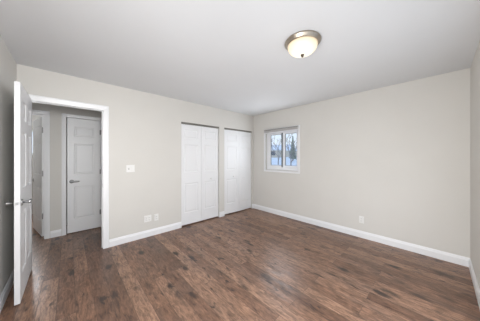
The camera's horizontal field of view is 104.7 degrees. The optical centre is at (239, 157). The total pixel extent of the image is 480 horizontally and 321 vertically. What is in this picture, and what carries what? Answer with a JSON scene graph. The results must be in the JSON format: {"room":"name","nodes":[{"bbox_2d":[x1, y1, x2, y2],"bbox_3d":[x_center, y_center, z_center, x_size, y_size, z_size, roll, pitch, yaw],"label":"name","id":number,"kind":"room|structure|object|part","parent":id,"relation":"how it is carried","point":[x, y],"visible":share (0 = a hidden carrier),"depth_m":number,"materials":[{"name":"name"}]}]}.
{"room":"empty bedroom","nodes":[
{"label":"empty bedroom","id":0,"kind":"room"},
{"bbox_2d":[0,35,16,294],"bbox_3d":[-1.427,0.124,0.800,0.115,2.440,3.619,0,0,-43],"label":"wall","id":1,"kind":"structure","parent":0,"point":[8,66],"depth_m":1.81,"materials":[{"name":"beige paint"}]},
{"bbox_2d":[0,269,13,312],"bbox_3d":[-1.374,1.288,0.836,0.014,0.112,3.600,0,0,-43],"label":"baseboard","id":2,"kind":"structure","parent":1,"relation":"attached to","point":[8,286],"depth_m":1.77,"materials":[{"name":"white wood"}]},
{"bbox_2d":[5,81,32,305],"bbox_3d":[-2.270,0.324,1.948,0.162,2.022,0.758,0,0,-43],"label":"door","id":3,"kind":"structure","parent":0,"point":[22,203],"depth_m":1.77,"materials":[{"name":"white paint"}]},
{"bbox_2d":[32,115,43,213],"bbox_3d":[-4.755,0.124,4.624,2.700,2.440,0.115,0,0,-43],"label":"wall","id":4,"kind":"structure","parent":0,"point":[34,117],"depth_m":4.39,"materials":[{"name":"beige paint"}]},
{"bbox_2d":[66,118,66,224],"bbox_3d":[-3.110,0.124,3.687,0.720,2.440,0.575,0,0,-43],"label":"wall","id":5,"kind":"structure","parent":0,"point":[66,118],"depth_m":3.70,"materials":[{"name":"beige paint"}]},
{"bbox_2d":[32,102,101,235],"bbox_3d":[-3.147,0.124,3.183,3.100,2.440,0.115,0,0,-43],"label":"wall","id":6,"kind":"structure","parent":0,"point":[56,111],"depth_m":3.14,"materials":[{"name":"beige paint"}]},
{"bbox_2d":[32,116,43,235],"bbox_3d":[-3.625,0.322,3.331,0.764,2.022,0.161,0,0,34],"label":"door","id":7,"kind":"structure","parent":6,"relation":"in","point":[38,124],"depth_m":3.25,"materials":[{"name":"white paint"}]},
{"bbox_2d":[32,109,49,238],"bbox_3d":[-3.489,0.291,2.775,0.888,2.107,0.018,0,0,-43],"label":"door frame","id":8,"kind":"structure","parent":6,"relation":"attached to","point":[46,114],"depth_m":3.05,"materials":[{"name":"white wood"}]},
{"bbox_2d":[50,229,60,237],"bbox_3d":[-3.112,1.288,3.127,0.132,0.112,0.014,0,0,-43],"label":"baseboard","id":9,"kind":"structure","parent":6,"relation":"attached to","point":[55,233],"depth_m":3.12,"materials":[{"name":"white wood"}]},
{"bbox_2d":[62,113,101,235],"bbox_3d":[-2.838,0.293,3.379,0.604,2.103,0.018,0,0,-43],"label":"door frame","id":10,"kind":"structure","parent":6,"relation":"attached to","point":[64,115],"depth_m":3.19,"materials":[{"name":"white wood"}]},
{"bbox_2d":[67,118,100,233],"bbox_3d":[-2.834,0.320,3.387,0.478,2.026,0.098,0,0,-43],"label":"door","id":11,"kind":"structure","parent":6,"relation":"in","point":[83,136],"depth_m":3.38,"materials":[{"name":"white paint"}]},
{"bbox_2d":[17,64,252,239],"bbox_3d":[-1.627,0.124,3.160,5.300,2.440,0.115,0,0,-43],"label":"wall","id":12,"kind":"structure","parent":0,"point":[144,127],"depth_m":3.07,"materials":[{"name":"beige paint"}]},
{"bbox_2d":[28,94,108,248],"bbox_3d":[-2.318,0.292,2.507,0.874,2.104,0.133,0,0,-43],"label":"door frame","id":13,"kind":"structure","parent":12,"relation":"attached to","point":[105,109],"depth_m":2.72,"materials":[{"name":"white wood"}]},
{"bbox_2d":[126,165,134,172],"bbox_3d":[-1.748,0.181,2.957,0.118,0.116,0.017,0,0,-43],"label":"light switch","id":14,"kind":"object","parent":12,"relation":"attached to","point":[129,168],"visible":1,"depth_m":2.96,"materials":[{"name":"white plastic"}]},
{"bbox_2d":[109,222,181,246],"bbox_3d":[-1.539,1.288,3.153,1.140,0.112,0.014,0,0,-43],"label":"baseboard","id":15,"kind":"structure","parent":12,"relation":"attached to","point":[132,237],"depth_m":3.08,"materials":[{"name":"white wood"}]},
{"bbox_2d":[144,215,150,222],"bbox_3d":[-1.562,1.040,3.135,0.116,0.110,0.009,0,0,-43],"label":"wall outlet","id":16,"kind":"object","parent":12,"relation":"attached to","point":[147,218],"visible":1,"depth_m":3.13,"materials":[{"name":"white plastic"}]},
{"bbox_2d":[181,122,218,128],"bbox_3d":[-0.818,-0.668,3.875,0.896,0.034,0.054,0,0,-43],"label":"closet track","id":17,"kind":"object","parent":12,"relation":"attached to","point":[187,123],"visible":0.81,"depth_m":3.82,"materials":[{"name":"grey metal"}]},
{"bbox_2d":[181,124,217,225],"bbox_3d":[-0.810,0.338,3.868,0.884,1.970,0.065,0,0,-43],"label":"door","id":18,"kind":"structure","parent":17,"relation":"hanging from","point":[199,144],"depth_m":3.82,"materials":[{"name":"white paint"}]},
{"bbox_2d":[219,211,224,216],"bbox_3d":[-0.409,1.288,4.199,0.144,0.112,0.014,0,0,-43],"label":"baseboard","id":19,"kind":"structure","parent":12,"relation":"attached to","point":[221,214],"depth_m":4.20,"materials":[{"name":"white wood"}]},
{"bbox_2d":[224,128,251,132],"bbox_3d":[-0.047,-0.668,4.589,0.914,0.034,0.054,0,0,-43],"label":"closet track","id":20,"kind":"object","parent":12,"relation":"attached to","point":[224,128],"visible":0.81,"depth_m":4.54,"materials":[{"name":"grey metal"}]},
{"bbox_2d":[224,129,250,213],"bbox_3d":[-0.035,0.338,4.577,0.904,1.970,0.077,0,0,-43],"label":"door","id":21,"kind":"structure","parent":20,"relation":"hanging from","point":[237,144],"depth_m":4.54,"materials":[{"name":"white paint"}]},
{"bbox_2d":[0,0,479,115],"bbox_3d":[-1.463,-1.155,2.947,5.650,0.120,7.049,0,0,-43],"label":"ceiling","id":22,"kind":"structure","parent":0,"point":[230,55],"depth_m":1.80,"materials":[{"name":"white paint"}]},
{"bbox_2d":[284,30,320,57],"bbox_3d":[0.589,-1.020,1.746,0.330,0.152,0.330,0,0,-43],"label":"ceiling light","id":23,"kind":"object","parent":22,"relation":"attached to","point":[301,44],"visible":1,"depth_m":1.66,"materials":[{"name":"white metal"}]},
{"bbox_3d":[0.589,-1.016,1.746,0.267,0.097,0.267,0,0,-43],"label":"lamp shade","id":24,"kind":"part","parent":23,"relation":"part of","materials":[{"name":"beige glass"}]},
{"bbox_2d":[0,208,479,320],"bbox_3d":[-1.463,1.405,2.947,5.650,0.120,7.049,0,0,-43],"label":"floor","id":25,"kind":"structure","parent":0,"point":[249,264],"depth_m":2.02,"materials":[{"name":"brown wood"}]},
{"bbox_2d":[253,68,469,257],"bbox_3d":[0.554,0.124,4.815,0.150,2.440,7.049,0,0,-43],"label":"wall","id":26,"kind":"structure","parent":0,"point":[396,157],"depth_m":2.87,"materials":[{"name":"beige paint"}]},
{"bbox_2d":[264,125,299,173],"bbox_3d":[0.989,-0.168,4.330,0.161,1.038,0.982,0,0,-43],"label":"window","id":27,"kind":"structure","parent":26,"relation":"in","point":[274,168],"depth_m":4.33,"materials":[{"name":"white plastic"}]},
{"bbox_3d":[0.878,-0.179,4.479,0.028,0.827,0.401,0,0,-43],"label":"sash","id":28,"kind":"part","parent":27,"relation":"part of","materials":[{"name":"white plastic"}]},
{"bbox_2d":[264,126,297,133],"bbox_3d":[0.917,-0.625,4.259,0.040,0.087,0.928,0,0,-43],"label":"window shade","id":29,"kind":"object","parent":27,"relation":"attached to","point":[292,128],"visible":1,"depth_m":4.21,"materials":[{"name":"grey fabric"}]},
{"bbox_3d":[0.917,-0.590,4.259,0.034,0.016,0.920,0,0,-43],"label":"rail","id":30,"kind":"part","parent":29,"relation":"part of","materials":[{"name":"white plastic"}]},
{"bbox_3d":[1.165,-0.179,4.214,0.028,0.827,0.385,0,0,-43],"label":"sash","id":31,"kind":"part","parent":27,"relation":"part of","materials":[{"name":"white plastic"}]},
{"bbox_2d":[253,204,469,266],"bbox_3d":[1.586,1.288,3.580,0.014,0.112,3.605,0,0,-43],"label":"baseboard","id":32,"kind":"structure","parent":26,"relation":"attached to","point":[453,258],"depth_m":2.90,"materials":[{"name":"white wood"}]},
{"bbox_2d":[359,216,363,223],"bbox_3d":[2.035,1.044,3.100,0.009,0.115,0.070,0,0,-43],"label":"wall outlet","id":33,"kind":"object","parent":26,"relation":"attached to","point":[361,218],"visible":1,"depth_m":3.10,"materials":[{"name":"white plastic"}]},
{"bbox_2d":[470,41,479,288],"bbox_3d":[1.327,0.124,0.805,4.165,2.440,0.115,0,0,-43],"label":"wall","id":34,"kind":"structure","parent":0,"point":[475,66],"depth_m":1.93,"materials":[{"name":"beige paint"}]},
{"bbox_2d":[469,259,479,308],"bbox_3d":[1.325,1.288,0.892,4.022,0.112,0.014,0,0,-43],"label":"baseboard","id":35,"kind":"structure","parent":34,"relation":"attached to","point":[473,276],"depth_m":1.88,"materials":[{"name":"white wood"}]},
{"label":"outside","id":36,"kind":"structure","parent":0,"visible":0},
{"bbox_2d":[271,157,296,165],"bbox_3d":[30.961,-1.290,53.701,110.000,6.842,150.000,0,0,-43],"label":"snowy ground","id":37,"kind":"structure","parent":36,"point":[274,161],"depth_m":31.00,"materials":[{"name":"white snow"}]},
{"bbox_2d":[271,136,280,164],"bbox_3d":[4.778,-0.637,24.936,2.648,5.663,3.326,0,0,5],"label":"bare tree","id":38,"kind":"object","parent":37,"relation":"on","point":[274,136],"visible":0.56,"depth_m":24.92,"materials":[{"name":"grey plant"}]},
{"bbox_2d":[271,144,296,157],"bbox_3d":[7.571,-1.306,47.169,9.000,3.500,11.800,0,0,-43],"label":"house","id":39,"kind":"structure","parent":37,"relation":"on","point":[273,155],"depth_m":41.74,"materials":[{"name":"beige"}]},
{"bbox_2d":[279,134,296,164],"bbox_3d":[5.345,-0.464,19.311,2.227,5.317,3.221,0,0,-43],"label":"bare tree","id":40,"kind":"object","parent":37,"relation":"on","point":[289,134],"visible":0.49,"depth_m":19.68,"materials":[{"name":"grey plant"}]},
{"bbox_2d":[289,136,296,160],"bbox_3d":[8.850,-1.520,31.076,1.401,4.230,1.407,0,0,-14],"label":"evergreen","id":41,"kind":"object","parent":37,"relation":"on","point":[292,145],"visible":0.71,"depth_m":30.87,"materials":[{"name":"grey plant"}]}
]}

